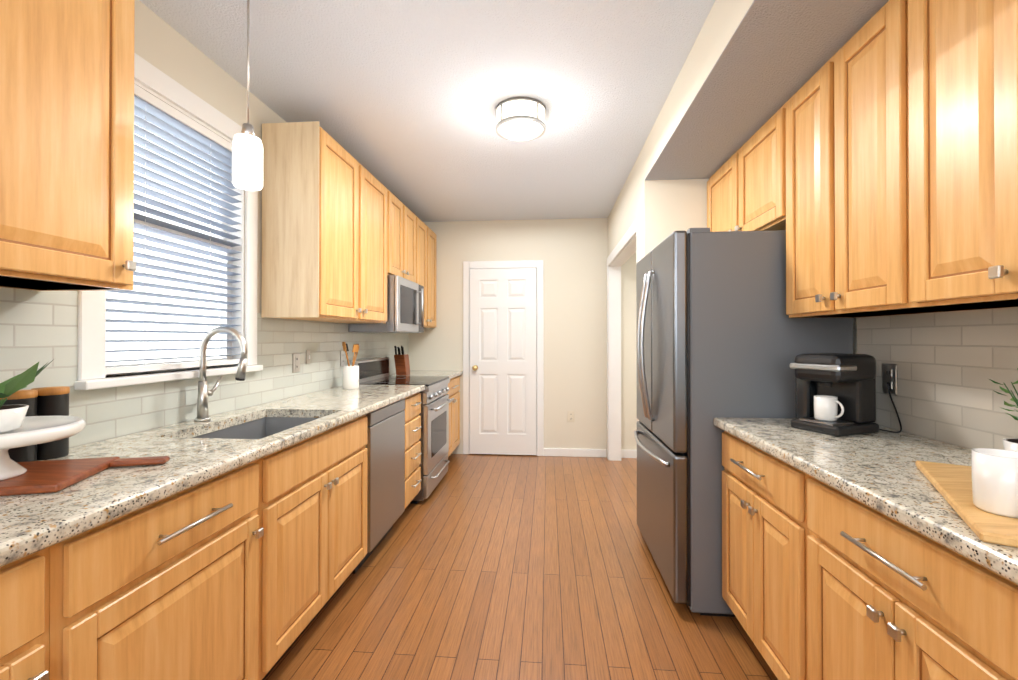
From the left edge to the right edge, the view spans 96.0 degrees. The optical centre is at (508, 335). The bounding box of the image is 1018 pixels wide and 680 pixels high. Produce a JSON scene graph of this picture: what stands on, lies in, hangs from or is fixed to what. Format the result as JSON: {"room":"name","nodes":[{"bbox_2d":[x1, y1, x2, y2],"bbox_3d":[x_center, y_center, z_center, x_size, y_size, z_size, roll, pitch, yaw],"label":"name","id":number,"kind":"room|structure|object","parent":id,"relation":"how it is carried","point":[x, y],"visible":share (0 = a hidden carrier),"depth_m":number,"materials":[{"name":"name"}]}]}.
{"room":"kitchen","nodes":[
{"label":"kitchen","id":0,"kind":"room"},
{"bbox_2d":[108,0,286,377],"bbox_3d":[-1.486,-0.002,1.556,0.120,2.560,7.300,0,0,5],"label":"wall","id":1,"kind":"structure","parent":0,"point":[162,45],"depth_m":2.06,"materials":[{"name":"beige paint"}]},
{"bbox_2d":[0,0,135,290],"bbox_3d":[-1.289,-0.646,1.141,0.321,1.016,0.500,0,0,5],"label":"upper cabinet","id":2,"kind":"object","parent":1,"relation":"attached to","point":[66,145],"visible":1,"depth_m":1.16,"materials":[{"name":"brown wood"}]},
{"bbox_2d":[74,53,262,389],"bbox_3d":[-1.426,-0.437,1.972,0.170,1.235,0.935,0,0,5],"label":"window","id":3,"kind":"structure","parent":1,"relation":"in","point":[161,86],"depth_m":2.03,"materials":[{"name":"white paint"}]},
{"bbox_2d":[106,84,240,374],"bbox_3d":[-1.419,-0.406,1.979,0.050,1.090,0.718,0,0,5],"label":"window blinds","id":4,"kind":"object","parent":3,"relation":"attached to","point":[158,114],"visible":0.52,"depth_m":1.96,"materials":[{"name":"white paint"}]},
{"bbox_2d":[0,287,407,447],"bbox_3d":[-1.376,0.131,2.098,0.008,0.550,5.999,0,0,5],"label":"backsplash","id":5,"kind":"structure","parent":1,"relation":"attached to","point":[40,327],"depth_m":1.81,"materials":[{"name":"tile"}]},
{"bbox_2d":[293,353,299,372],"bbox_3d":[-1.306,0.165,2.815,0.008,0.118,0.075,0,0,5],"label":"electrical outlet","id":6,"kind":"object","parent":5,"relation":"attached to","point":[296,362],"visible":1,"depth_m":2.81,"materials":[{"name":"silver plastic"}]},
{"bbox_2d":[306,350,309,363],"bbox_3d":[-1.292,0.136,2.954,0.014,0.090,0.045,0,0,5],"label":"light switch","id":7,"kind":"object","parent":5,"relation":"attached to","point":[307,356],"visible":1,"depth_m":2.94,"materials":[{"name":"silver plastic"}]},
{"bbox_2d":[340,350,344,365],"bbox_3d":[-1.252,0.168,3.453,0.008,0.118,0.075,0,0,5],"label":"electrical outlet","id":8,"kind":"object","parent":5,"relation":"attached to","point":[342,357],"visible":0.88,"depth_m":3.44,"materials":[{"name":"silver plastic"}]},
{"bbox_2d":[261,121,392,323],"bbox_3d":[-1.131,-0.622,2.997,0.321,1.045,1.075,0,0,5],"label":"upper cabinet","id":9,"kind":"object","parent":1,"relation":"attached to","point":[345,233],"depth_m":2.48,"materials":[{"name":"brown wood"}]},
{"bbox_2d":[393,195,416,282],"bbox_3d":[-1.054,-0.807,3.912,0.321,0.666,0.760,0,0,5],"label":"upper cabinet","id":10,"kind":"object","parent":1,"relation":"attached to","point":[404,220],"depth_m":3.92,"materials":[{"name":"brown wood"}]},
{"bbox_2d":[348,275,423,332],"bbox_3d":[-0.992,-0.249,3.904,0.443,0.440,0.744,0,0,5],"label":"microwave","id":11,"kind":"object","parent":10,"relation":"attached to","point":[405,305],"visible":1,"depth_m":3.60,"materials":[{"name":"silver metal"}]},
{"bbox_2d":[417,217,436,327],"bbox_3d":[-0.988,-0.613,4.682,0.321,1.045,0.787,0,0,5],"label":"upper cabinet","id":12,"kind":"object","parent":1,"relation":"attached to","point":[426,238],"depth_m":4.69,"materials":[{"name":"brown wood"}]},
{"bbox_2d":[140,0,714,221],"bbox_3d":[0.777,-1.306,1.622,4.620,0.050,7.800,0,0,5],"label":"ceiling","id":13,"kind":"structure","parent":0,"point":[400,100],"depth_m":2.29,"materials":[{"name":"white paint"}]},
{"bbox_2d":[232,0,262,190],"bbox_3d":[-0.888,-0.894,1.560,0.120,0.774,0.120,0,0,5],"label":"light","id":14,"kind":"object","parent":13,"relation":"hanging from","point":[247,159],"visible":1,"depth_m":1.53,"materials":[{"name":"white glass"}]},
{"bbox_2d":[496,97,545,140],"bbox_3d":[0.066,-1.217,2.585,0.282,0.118,0.282,0,0,5],"label":"drum ceiling light","id":15,"kind":"object","parent":13,"relation":"attached to","point":[520,118],"visible":1,"depth_m":2.50,"materials":[{"name":"white glass"}]},
{"bbox_2d":[644,0,753,179],"bbox_3d":[1.083,-1.168,0.350,0.825,0.240,5.320,0,0,5],"label":"soffit","id":16,"kind":"structure","parent":13,"relation":"attached to","point":[723,20],"depth_m":1.97,"materials":[{"name":"beige paint"}]},
{"bbox_2d":[264,454,777,679],"bbox_3d":[0.777,1.304,1.608,4.620,0.050,7.800,0,0,5],"label":"floor","id":17,"kind":"structure","parent":0,"point":[499,567],"depth_m":2.24,"materials":[{"name":"brown wood"}]},
{"bbox_2d":[0,542,75,679],"bbox_3d":[-1.204,0.836,0.590,0.583,0.876,0.670,0,0,5],"label":"base cabinet","id":18,"kind":"object","parent":17,"relation":"on","point":[36,594],"depth_m":0.86,"materials":[{"name":"brown wood"}]},
{"bbox_2d":[72,458,271,679],"bbox_3d":[-1.147,0.839,1.258,0.583,0.876,0.670,0,0,5],"label":"base cabinet","id":19,"kind":"object","parent":17,"relation":"on","point":[241,544],"depth_m":1.21,"materials":[{"name":"brown wood"}]},
{"bbox_2d":[0,384,423,569],"bbox_3d":[-1.131,0.422,1.300,0.608,0.120,4.452,0,0,5],"label":"countertop","id":20,"kind":"structure","parent":19,"relation":"on","point":[31,525],"depth_m":1.27,"materials":[{"name":"beige stone"}]},
{"bbox_2d":[0,390,37,461],"bbox_3d":[-1.381,0.258,1.285,0.082,0.209,0.082,0,0,5],"label":"canister","id":21,"kind":"object","parent":20,"relation":"on","point":[24,453],"visible":0.42,"depth_m":1.27,"materials":[{"name":"black ceramic"}]},
{"bbox_2d":[31,386,69,459],"bbox_3d":[-1.373,0.258,1.373,0.082,0.209,0.082,0,0,5],"label":"canister","id":22,"kind":"object","parent":20,"relation":"on","point":[52,401],"visible":0.62,"depth_m":1.35,"materials":[{"name":"black ceramic"}]},
{"bbox_2d":[0,456,169,495],"bbox_3d":[-1.156,0.350,1.153,0.440,0.020,0.260,0,0,-15],"label":"cutting board","id":23,"kind":"object","parent":20,"relation":"on","point":[49,476],"visible":1,"depth_m":1.15,"materials":[{"name":"brown wood"}]},
{"bbox_2d":[0,416,85,479],"bbox_3d":[-1.239,0.279,1.102,0.324,0.122,0.324,0,0,5],"label":"cake stand","id":24,"kind":"object","parent":23,"relation":"on","point":[33,430],"visible":0.92,"depth_m":1.10,"materials":[{"name":"white ceramic"}]},
{"bbox_2d":[0,359,53,432],"bbox_3d":[-1.232,0.144,1.092,0.202,0.176,0.258,0,0,5],"label":"plant","id":25,"kind":"object","parent":24,"relation":"on","point":[12,417],"visible":0.98,"depth_m":1.10,"materials":[{"name":"green plant"}]},
{"bbox_2d":[194,326,247,421],"bbox_3d":[-1.229,0.163,2.009,0.232,0.407,0.147,0,0,5],"label":"faucet","id":26,"kind":"object","parent":20,"relation":"on","point":[204,392],"visible":1,"depth_m":1.96,"materials":[{"name":"silver metal"}]},
{"bbox_2d":[192,418,343,497],"bbox_3d":[-1.051,0.501,1.959,0.409,0.188,0.668,0,0,5],"label":"sink","id":27,"kind":"object","parent":20,"relation":"in","point":[292,467],"depth_m":1.94,"materials":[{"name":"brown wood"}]},
{"bbox_2d":[342,342,359,388],"bbox_3d":[-1.121,0.206,3.252,0.120,0.332,0.116,0,0,5],"label":"utensil crock","id":28,"kind":"object","parent":20,"relation":"on","point":[350,376],"visible":1,"depth_m":3.21,"materials":[{"name":"white ceramic"}]},
{"bbox_2d":[272,398,407,581],"bbox_3d":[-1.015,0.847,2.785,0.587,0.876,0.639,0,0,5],"label":"base cabinet","id":29,"kind":"object","parent":17,"relation":"on","point":[328,525],"depth_m":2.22,"materials":[{"name":"brown wood"}]},
{"bbox_2d":[349,357,453,503],"bbox_3d":[-0.870,0.743,3.889,0.689,1.095,0.746,0,0,5],"label":"range","id":30,"kind":"object","parent":17,"relation":"on","point":[434,415],"visible":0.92,"depth_m":3.73,"materials":[{"name":"silver metal"}]},
{"bbox_2d":[408,394,421,505],"bbox_3d":[-0.971,0.850,3.308,0.587,0.876,0.411,0,0,5],"label":"base cabinet","id":31,"kind":"object","parent":17,"relation":"on","point":[414,403],"depth_m":3.30,"materials":[{"name":"brown wood"}]},
{"bbox_2d":[380,374,460,457],"bbox_3d":[-0.858,0.857,4.663,0.583,0.876,0.786,0,0,5],"label":"base cabinet","id":32,"kind":"object","parent":17,"relation":"on","point":[454,386],"depth_m":4.66,"materials":[{"name":"brown wood"}]},
{"bbox_2d":[389,370,462,381],"bbox_3d":[-0.845,0.399,4.664,0.608,0.040,0.788,0,0,5],"label":"countertop","id":33,"kind":"structure","parent":32,"relation":"on","point":[452,374],"depth_m":4.63,"materials":[{"name":"beige stone"}]},
{"bbox_2d":[394,346,410,374],"bbox_3d":[-1.032,0.236,4.425,0.100,0.285,0.220,0,0,5],"label":"knife block","id":34,"kind":"object","parent":33,"relation":"on","point":[402,365],"visible":1,"depth_m":4.37,"materials":[{"name":"brown wood"}]},
{"bbox_2d":[634,228,852,616],"bbox_3d":[1.139,0.396,2.505,0.848,1.775,0.900,0,0,5],"label":"fridge","id":35,"kind":"object","parent":17,"relation":"on","point":[720,332],"visible":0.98,"depth_m":2.08,"materials":[{"name":"grey metal"}]},
{"bbox_2d":[722,433,793,679],"bbox_3d":[1.207,0.842,1.694,0.583,0.876,0.670,0,0,5],"label":"base cabinet","id":36,"kind":"object","parent":17,"relation":"on","point":[758,490],"depth_m":1.66,"materials":[{"name":"brown wood"}]},
{"bbox_2d":[794,473,1017,679],"bbox_3d":[1.148,0.838,0.997,0.583,0.876,0.730,0,0,5],"label":"base cabinet","id":37,"kind":"object","parent":17,"relation":"on","point":[869,556],"depth_m":1.05,"materials":[{"name":"brown wood"}]},
{"bbox_2d":[714,417,1017,588],"bbox_3d":[1.090,0.377,0.461,0.608,0.040,3.158,0,0,5],"label":"countertop","id":38,"kind":"structure","parent":37,"relation":"on","point":[878,471],"depth_m":1.24,"materials":[{"name":"beige stone"}]},
{"bbox_2d":[790,353,878,436],"bbox_3d":[1.247,0.217,1.800,0.230,0.295,0.254,0,0,-20],"label":"coffee maker","id":39,"kind":"object","parent":38,"relation":"on","point":[848,381],"visible":0.88,"depth_m":1.72,"materials":[{"name":"black plastic"}]},
{"bbox_2d":[814,395,843,420],"bbox_3d":[1.214,0.277,1.746,0.076,0.090,0.099,0,0,5],"label":"coffee mug","id":40,"kind":"object","parent":39,"relation":"on","point":[825,407],"visible":1,"depth_m":1.73,"materials":[{"name":"white ceramic"}]},
{"bbox_2d":[879,382,901,432],"bbox_3d":[1.427,0.275,1.778,0.149,0.182,0.123,0,0,5],"label":"cord","id":41,"kind":"object","parent":39,"relation":"attached to","point":[895,411],"visible":0.62,"depth_m":1.76,"materials":[{"name":"black plastic"}]},
{"bbox_2d":[915,460,1017,547],"bbox_3d":[1.110,0.350,0.943,0.330,0.018,0.560,0,0,33],"label":"cutting board","id":42,"kind":"object","parent":38,"relation":"on","point":[951,484],"visible":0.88,"depth_m":0.94,"materials":[{"name":"brown wood"}]},
{"bbox_2d":[971,448,1017,517],"bbox_3d":[0.971,0.284,0.889,0.109,0.112,0.088,0,0,5],"label":"canister","id":43,"kind":"object","parent":42,"relation":"on","point":[995,481],"visible":1,"depth_m":0.87,"materials":[{"name":"white ceramic"}]},
{"bbox_2d":[989,368,1017,451],"bbox_3d":[1.282,0.212,1.134,0.154,0.260,0.150,0,0,5],"label":"plant","id":44,"kind":"object","parent":38,"relation":"on","point":[1010,444],"visible":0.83,"depth_m":1.15,"materials":[{"name":"green plant"}]},
{"bbox_2d":[408,218,636,456],"bbox_3d":[1.061,0.016,4.953,4.620,2.560,0.100,0,0,5],"label":"wall","id":45,"kind":"structure","parent":0,"point":[572,254],"depth_m":4.94,"materials":[{"name":"beige paint"}]},
{"bbox_2d":[470,268,535,454],"bbox_3d":[-0.068,0.276,4.954,0.726,2.016,0.122,0,0,5],"label":"door","id":46,"kind":"structure","parent":45,"relation":"in","point":[502,361],"depth_m":4.97,"materials":[{"name":"white paint"}]},
{"bbox_2d":[463,260,543,455],"bbox_3d":[-0.061,0.239,5.034,0.880,2.115,0.106,0,0,5],"label":"door frame","id":47,"kind":"structure","parent":45,"relation":"attached to","point":[536,264],"depth_m":4.99,"materials":[{"name":"white paint"}]},
{"bbox_2d":[568,411,574,421],"bbox_3d":[0.667,0.866,4.927,0.075,0.118,0.008,0,0,5],"label":"electrical outlet","id":48,"kind":"object","parent":45,"relation":"attached to","point":[571,416],"visible":1,"depth_m":4.92,"materials":[{"name":"beige plastic"}]},
{"bbox_2d":[544,448,605,456],"bbox_3d":[0.707,1.254,4.919,0.668,0.085,0.013,0,0,5],"label":"baseboard","id":49,"kind":"structure","parent":45,"relation":"attached to","point":[565,452],"depth_m":4.91,"materials":[{"name":"white paint"}]},
{"bbox_2d":[621,450,636,457],"bbox_3d":[2.217,1.253,4.790,2.089,0.085,0.014,0,0,5],"label":"baseboard","id":50,"kind":"structure","parent":45,"relation":"attached to","point":[624,453],"depth_m":4.86,"materials":[{"name":"white paint"}]},
{"bbox_2d":[608,152,640,255],"bbox_3d":[1.041,0.011,4.011,0.120,2.560,1.780,0,0,5],"label":"wall","id":51,"kind":"structure","parent":0,"point":[625,212],"depth_m":3.73,"materials":[{"name":"beige paint"}]},
{"bbox_2d":[607,215,640,460],"bbox_3d":[1.032,0.231,3.996,0.137,2.120,1.740,0,0,5],"label":"trim","id":52,"kind":"structure","parent":51,"relation":"attached to","point":[627,247],"depth_m":4.76,"materials":[{"name":"white paint"}]},
{"bbox_2d":[641,145,708,258],"bbox_3d":[2.052,0.006,2.982,2.310,2.560,0.100,0,0,5],"label":"wall","id":53,"kind":"structure","parent":0,"point":[668,207],"depth_m":3.02,"materials":[{"name":"beige paint"}]},
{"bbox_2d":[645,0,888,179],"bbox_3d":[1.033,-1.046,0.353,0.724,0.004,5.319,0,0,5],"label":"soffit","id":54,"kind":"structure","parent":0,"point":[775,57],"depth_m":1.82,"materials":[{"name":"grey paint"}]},
{"bbox_2d":[853,318,856,353],"bbox_3d":[1.448,0.112,0.363,0.100,2.320,5.420,0,0,5],"label":"wall","id":55,"kind":"structure","parent":0,"point":[854,335],"depth_m":2.04,"materials":[{"name":"beige paint"}]},
{"bbox_2d":[707,118,770,231],"bbox_3d":[1.406,-0.774,2.489,0.320,0.514,0.990,0,0,5],"label":"upper cabinet","id":56,"kind":"object","parent":55,"relation":"attached to","point":[739,192],"depth_m":2.41,"materials":[{"name":"brown wood"}]},
{"bbox_2d":[771,15,937,317],"bbox_3d":[1.335,-0.558,1.655,0.320,0.954,0.826,0,0,5],"label":"upper cabinet","id":57,"kind":"object","parent":55,"relation":"attached to","point":[870,166],"depth_m":1.68,"materials":[{"name":"brown wood"}]},
{"bbox_2d":[857,307,1017,449],"bbox_3d":[1.400,0.135,0.437,0.008,0.525,3.160,0,0,5],"label":"backsplash","id":58,"kind":"structure","parent":55,"relation":"attached to","point":[950,365],"depth_m":1.55,"materials":[{"name":"tile"}]},
{"bbox_2d":[882,363,896,394],"bbox_3d":[1.509,0.170,1.818,0.008,0.118,0.075,0,0,5],"label":"electrical outlet","id":59,"kind":"object","parent":58,"relation":"attached to","point":[889,373],"visible":1,"depth_m":1.81,"materials":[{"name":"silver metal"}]},
{"bbox_2d":[875,0,1017,315],"bbox_3d":[1.278,-0.562,0.978,0.320,0.954,0.826,0,0,5],"label":"upper cabinet","id":60,"kind":"object","parent":55,"relation":"attached to","point":[946,71],"depth_m":1.19,"materials":[{"name":"brown wood"}]},
{"label":"outside","id":61,"kind":"structure","parent":0,"visible":0},
{"bbox_2d":[106,115,219,364],"bbox_3d":[-1.986,-0.519,2.053,0.001,2.800,3.400,0,0,5],"label":"window","id":62,"kind":"structure","parent":61,"point":[110,356],"depth_m":2.59,"materials":[{"name":"white"}]}
]}

